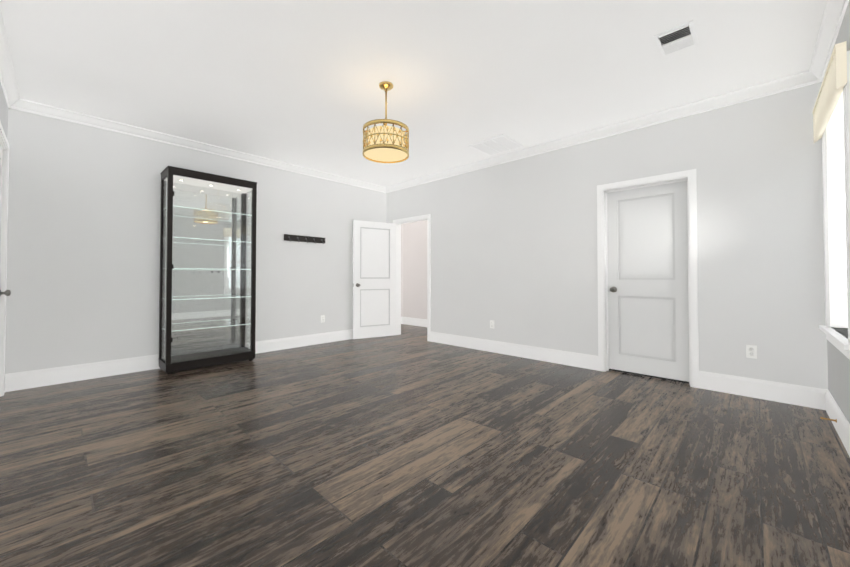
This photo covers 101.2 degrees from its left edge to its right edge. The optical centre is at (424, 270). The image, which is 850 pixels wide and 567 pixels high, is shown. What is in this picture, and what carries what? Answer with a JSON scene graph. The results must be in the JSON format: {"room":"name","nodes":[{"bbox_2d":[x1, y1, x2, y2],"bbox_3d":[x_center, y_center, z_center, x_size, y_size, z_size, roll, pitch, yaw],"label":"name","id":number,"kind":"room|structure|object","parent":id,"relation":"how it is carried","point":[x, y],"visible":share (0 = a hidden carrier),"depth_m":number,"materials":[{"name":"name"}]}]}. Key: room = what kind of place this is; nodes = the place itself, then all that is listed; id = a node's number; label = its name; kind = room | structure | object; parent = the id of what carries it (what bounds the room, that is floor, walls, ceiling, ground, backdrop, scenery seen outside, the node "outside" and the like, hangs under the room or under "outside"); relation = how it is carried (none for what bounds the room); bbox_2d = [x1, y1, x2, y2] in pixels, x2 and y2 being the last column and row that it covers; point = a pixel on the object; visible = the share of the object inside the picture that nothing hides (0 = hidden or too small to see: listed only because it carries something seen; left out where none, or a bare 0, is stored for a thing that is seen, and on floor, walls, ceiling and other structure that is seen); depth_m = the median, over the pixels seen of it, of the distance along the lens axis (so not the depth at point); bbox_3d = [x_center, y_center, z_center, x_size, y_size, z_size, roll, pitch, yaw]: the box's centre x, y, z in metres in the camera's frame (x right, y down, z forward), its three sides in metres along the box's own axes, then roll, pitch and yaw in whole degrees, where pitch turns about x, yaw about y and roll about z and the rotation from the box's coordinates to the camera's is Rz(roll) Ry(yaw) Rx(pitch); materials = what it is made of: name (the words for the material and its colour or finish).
{"room":"empty bedroom","nodes":[
{"label":"empty bedroom","id":0,"kind":"room"},
{"bbox_2d":[0,82,7,139],"bbox_3d":[-1.962,-0.282,1.315,5.443,2.732,0.120,-1,-1,44],"label":"wall","id":1,"kind":"structure","parent":0,"point":[3,113],"depth_m":3.01,"materials":[{"name":"grey paint"}]},
{"bbox_2d":[0,122,8,396],"bbox_3d":[-3.452,-0.027,2.742,1.110,2.270,0.139,-1,-1,44],"label":"door frame","id":2,"kind":"structure","parent":1,"relation":"attached to","point":[4,143],"depth_m":3.12,"materials":[{"name":"white paint"}]},
{"bbox_2d":[0,144,10,295],"bbox_3d":[-3.441,0.005,2.755,0.966,2.190,0.174,-1,-1,44],"label":"door","id":3,"kind":"structure","parent":1,"relation":"in","point":[7,292],"depth_m":3.07,"materials":[{"name":"white paint"}]},
{"bbox_2d":[0,9,23,110],"bbox_3d":[-1.894,-1.599,1.407,5.443,0.094,0.074,-1,-1,44],"label":"crown molding","id":4,"kind":"structure","parent":1,"relation":"attached to","point":[7,75],"depth_m":2.82,"materials":[{"name":"white paint"}]},
{"bbox_2d":[5,108,385,373],"bbox_3d":[-2.353,-0.221,4.936,0.120,2.732,4.825,-1,-1,44],"label":"wall","id":5,"kind":"structure","parent":0,"point":[83,250],"depth_m":3.81,"materials":[{"name":"grey paint"}]},
{"bbox_2d":[4,329,352,392],"bbox_3d":[-2.299,1.062,4.863,0.030,0.165,4.585,-1,-1,44],"label":"baseboard","id":6,"kind":"structure","parent":5,"relation":"attached to","point":[72,373],"depth_m":3.74,"materials":[{"name":"white paint"}]},
{"bbox_2d":[24,99,383,191],"bbox_3d":[-2.281,-1.541,4.892,0.074,0.094,4.410,-1,-1,44],"label":"crown molding","id":7,"kind":"structure","parent":5,"relation":"attached to","point":[33,107],"depth_m":4.16,"materials":[{"name":"white paint"}]},
{"bbox_2d":[284,234,324,243],"bbox_3d":[-1.818,-0.482,5.353,0.086,0.111,0.670,-1,-1,44],"label":"hook rail","id":8,"kind":"object","parent":5,"relation":"attached to","point":[298,238],"visible":1,"depth_m":5.34,"materials":[{"name":"black wood"}]},
{"bbox_2d":[401,224,401,316],"bbox_3d":[-0.912,-0.176,7.579,0.120,2.732,0.990,-1,-1,44],"label":"wall","id":9,"kind":"structure","parent":0,"point":[401,224],"depth_m":7.89,"materials":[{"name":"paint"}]},
{"bbox_2d":[0,0,826,186],"bbox_3d":[-0.213,-1.648,3.702,6.513,0.080,5.955,-1,-1,44],"label":"ceiling","id":10,"kind":"structure","parent":0,"point":[295,82],"depth_m":2.76,"materials":[{"name":"white paint"}]},
{"bbox_2d":[363,81,408,162],"bbox_3d":[-0.339,-1.309,3.035,0.400,0.620,0.400,-1,-1,44],"label":"chandelier","id":11,"kind":"object","parent":10,"relation":"hanging from","point":[384,143],"visible":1,"depth_m":2.92,"materials":[{"name":"gold metal"}]},
{"bbox_2d":[468,134,523,155],"bbox_3d":[0.908,-1.589,4.446,0.510,0.012,0.510,-1,-1,44],"label":"ceiling vent","id":12,"kind":"object","parent":10,"relation":"in","point":[502,143],"visible":1,"depth_m":4.41,"materials":[{"name":"white metal"}]},
{"bbox_2d":[654,20,697,55],"bbox_3d":[1.768,-1.621,2.453,0.215,0.016,0.300,-1,-1,44],"label":"ceiling vent","id":13,"kind":"object","parent":10,"relation":"in","point":[678,38],"visible":1,"depth_m":2.44,"materials":[{"name":"white metal"}]},
{"bbox_2d":[402,220,426,318],"bbox_3d":[0.752,-0.190,6.788,3.622,2.732,0.120,-1,-1,44],"label":"wall","id":14,"kind":"structure","parent":0,"point":[413,269],"depth_m":7.63,"materials":[{"name":"paint"}]},
{"bbox_2d":[404,317,426,326],"bbox_3d":[0.676,1.093,6.745,3.300,0.165,0.016,-1,-1,44],"label":"baseboard","id":15,"kind":"structure","parent":14,"relation":"attached to","point":[407,320],"depth_m":7.57,"materials":[{"name":"white paint"}]},
{"bbox_2d":[0,324,849,566],"bbox_3d":[-0.213,1.154,3.655,6.513,0.060,5.955,-1,-1,44],"label":"floor","id":16,"kind":"structure","parent":0,"point":[410,446],"depth_m":1.93,"materials":[{"name":"brown wood"}]},
{"bbox_2d":[158,166,256,374],"bbox_3d":[-2.614,-0.001,4.245,0.417,2.270,0.934,-1,-1,44],"label":"display cabinet","id":17,"kind":"object","parent":16,"relation":"on","point":[203,267],"visible":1,"depth_m":4.30,"materials":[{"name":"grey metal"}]},
{"bbox_2d":[386,82,827,388],"bbox_3d":[1.327,-0.225,4.679,5.563,2.732,0.120,-1,-1,44],"label":"wall","id":18,"kind":"structure","parent":0,"point":[514,250],"depth_m":3.46,"materials":[{"name":"grey paint"}]},
{"bbox_2d":[353,220,395,338],"bbox_3d":[-0.874,0.147,6.127,0.801,2.020,0.174,1,-1,-30],"label":"open door","id":19,"kind":"structure","parent":18,"relation":"in","point":[374,279],"depth_m":6.10,"materials":[{"name":"white paint"}]},
{"bbox_2d":[393,214,430,340],"bbox_3d":[-0.203,0.113,6.132,0.936,2.105,0.156,-1,-1,44],"label":"door frame","id":20,"kind":"structure","parent":18,"relation":"attached to","point":[399,222],"depth_m":6.20,"materials":[{"name":"white paint"}]},
{"bbox_2d":[490,320,493,328],"bbox_3d":[0.948,0.755,4.934,0.070,0.114,0.010,-1,-1,44],"label":"electrical outlet","id":21,"kind":"object","parent":18,"relation":"attached to","point":[491,323],"visible":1,"depth_m":4.93,"materials":[{"name":"white plastic"}]},
{"bbox_2d":[430,331,598,370],"bbox_3d":[1.028,1.061,4.850,2.603,0.165,0.016,-1,-1,44],"label":"baseboard","id":22,"kind":"structure","parent":18,"relation":"attached to","point":[581,360],"depth_m":4.60,"materials":[{"name":"white paint"}]},
{"bbox_2d":[384,72,822,192],"bbox_3d":[1.216,-1.544,4.672,5.443,0.094,0.074,-1,-1,44],"label":"crown molding","id":23,"kind":"structure","parent":18,"relation":"attached to","point":[795,81],"depth_m":3.70,"materials":[{"name":"white paint"}]},
{"bbox_2d":[607,181,688,382],"bbox_3d":[2.366,0.109,3.738,0.756,2.027,0.174,-1,-1,44],"label":"closed door","id":24,"kind":"structure","parent":18,"relation":"in","point":[648,306],"depth_m":3.70,"materials":[{"name":"white paint"}]},
{"bbox_2d":[597,169,698,387],"bbox_3d":[2.333,0.072,3.704,0.901,2.105,0.139,-1,-1,44],"label":"door frame","id":25,"kind":"structure","parent":18,"relation":"attached to","point":[688,176],"depth_m":3.60,"materials":[{"name":"white paint"}]},
{"bbox_2d":[746,345,756,358],"bbox_3d":[2.889,0.714,3.086,0.070,0.114,0.010,-1,-1,44],"label":"electrical outlet","id":26,"kind":"object","parent":18,"relation":"attached to","point":[751,351],"visible":1,"depth_m":3.08,"materials":[{"name":"white plastic"}]},
{"bbox_2d":[698,371,823,409],"bbox_3d":[2.896,1.031,3.070,0.775,0.165,0.016,-1,-1,44],"label":"baseboard","id":27,"kind":"structure","parent":18,"relation":"attached to","point":[810,397],"depth_m":3.02,"materials":[{"name":"white paint"}]},
{"bbox_2d":[822,0,849,422],"bbox_3d":[1.652,-0.286,1.039,0.170,2.732,4.705,-1,-1,44],"label":"wall","id":28,"kind":"structure","parent":0,"point":[839,375],"depth_m":2.31,"materials":[{"name":"grey paint"}]},
{"bbox_2d":[804,0,848,83],"bbox_3d":[1.606,-1.603,1.190,0.074,0.094,4.410,-1,-1,44],"label":"crown molding","id":29,"kind":"structure","parent":28,"relation":"attached to","point":[833,16],"depth_m":2.37,"materials":[{"name":"white paint"}]},
{"bbox_2d":[819,50,849,359],"bbox_3d":[2.790,-0.361,2.321,0.148,1.765,1.100,-1,-1,44],"label":"window","id":30,"kind":"structure","parent":28,"relation":"in","point":[836,171],"depth_m":2.63,"materials":[{"name":"white paint"}]},
{"bbox_2d":[812,41,846,142],"bbox_3d":[2.742,-1.157,2.380,0.043,0.259,1.118,-1,-1,44],"label":"window valance","id":31,"kind":"object","parent":30,"relation":"attached to","point":[834,82],"visible":0.98,"depth_m":2.19,"materials":[{"name":"beige fabric"}]},
{"bbox_2d":[820,388,849,456],"bbox_3d":[1.626,0.999,1.124,0.016,0.165,4.585,-1,-1,44],"label":"baseboard","id":32,"kind":"structure","parent":28,"relation":"attached to","point":[842,426],"depth_m":2.35,"materials":[{"name":"white paint"}]},
{"bbox_2d":[820,417,836,422],"bbox_3d":[2.795,1.028,2.417,0.075,0.024,0.024,-1,-1,44],"label":"doorstop","id":33,"kind":"object","parent":32,"relation":"attached to","point":[835,420],"visible":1,"depth_m":2.41,"materials":[{"name":"gold metal"}]}
]}

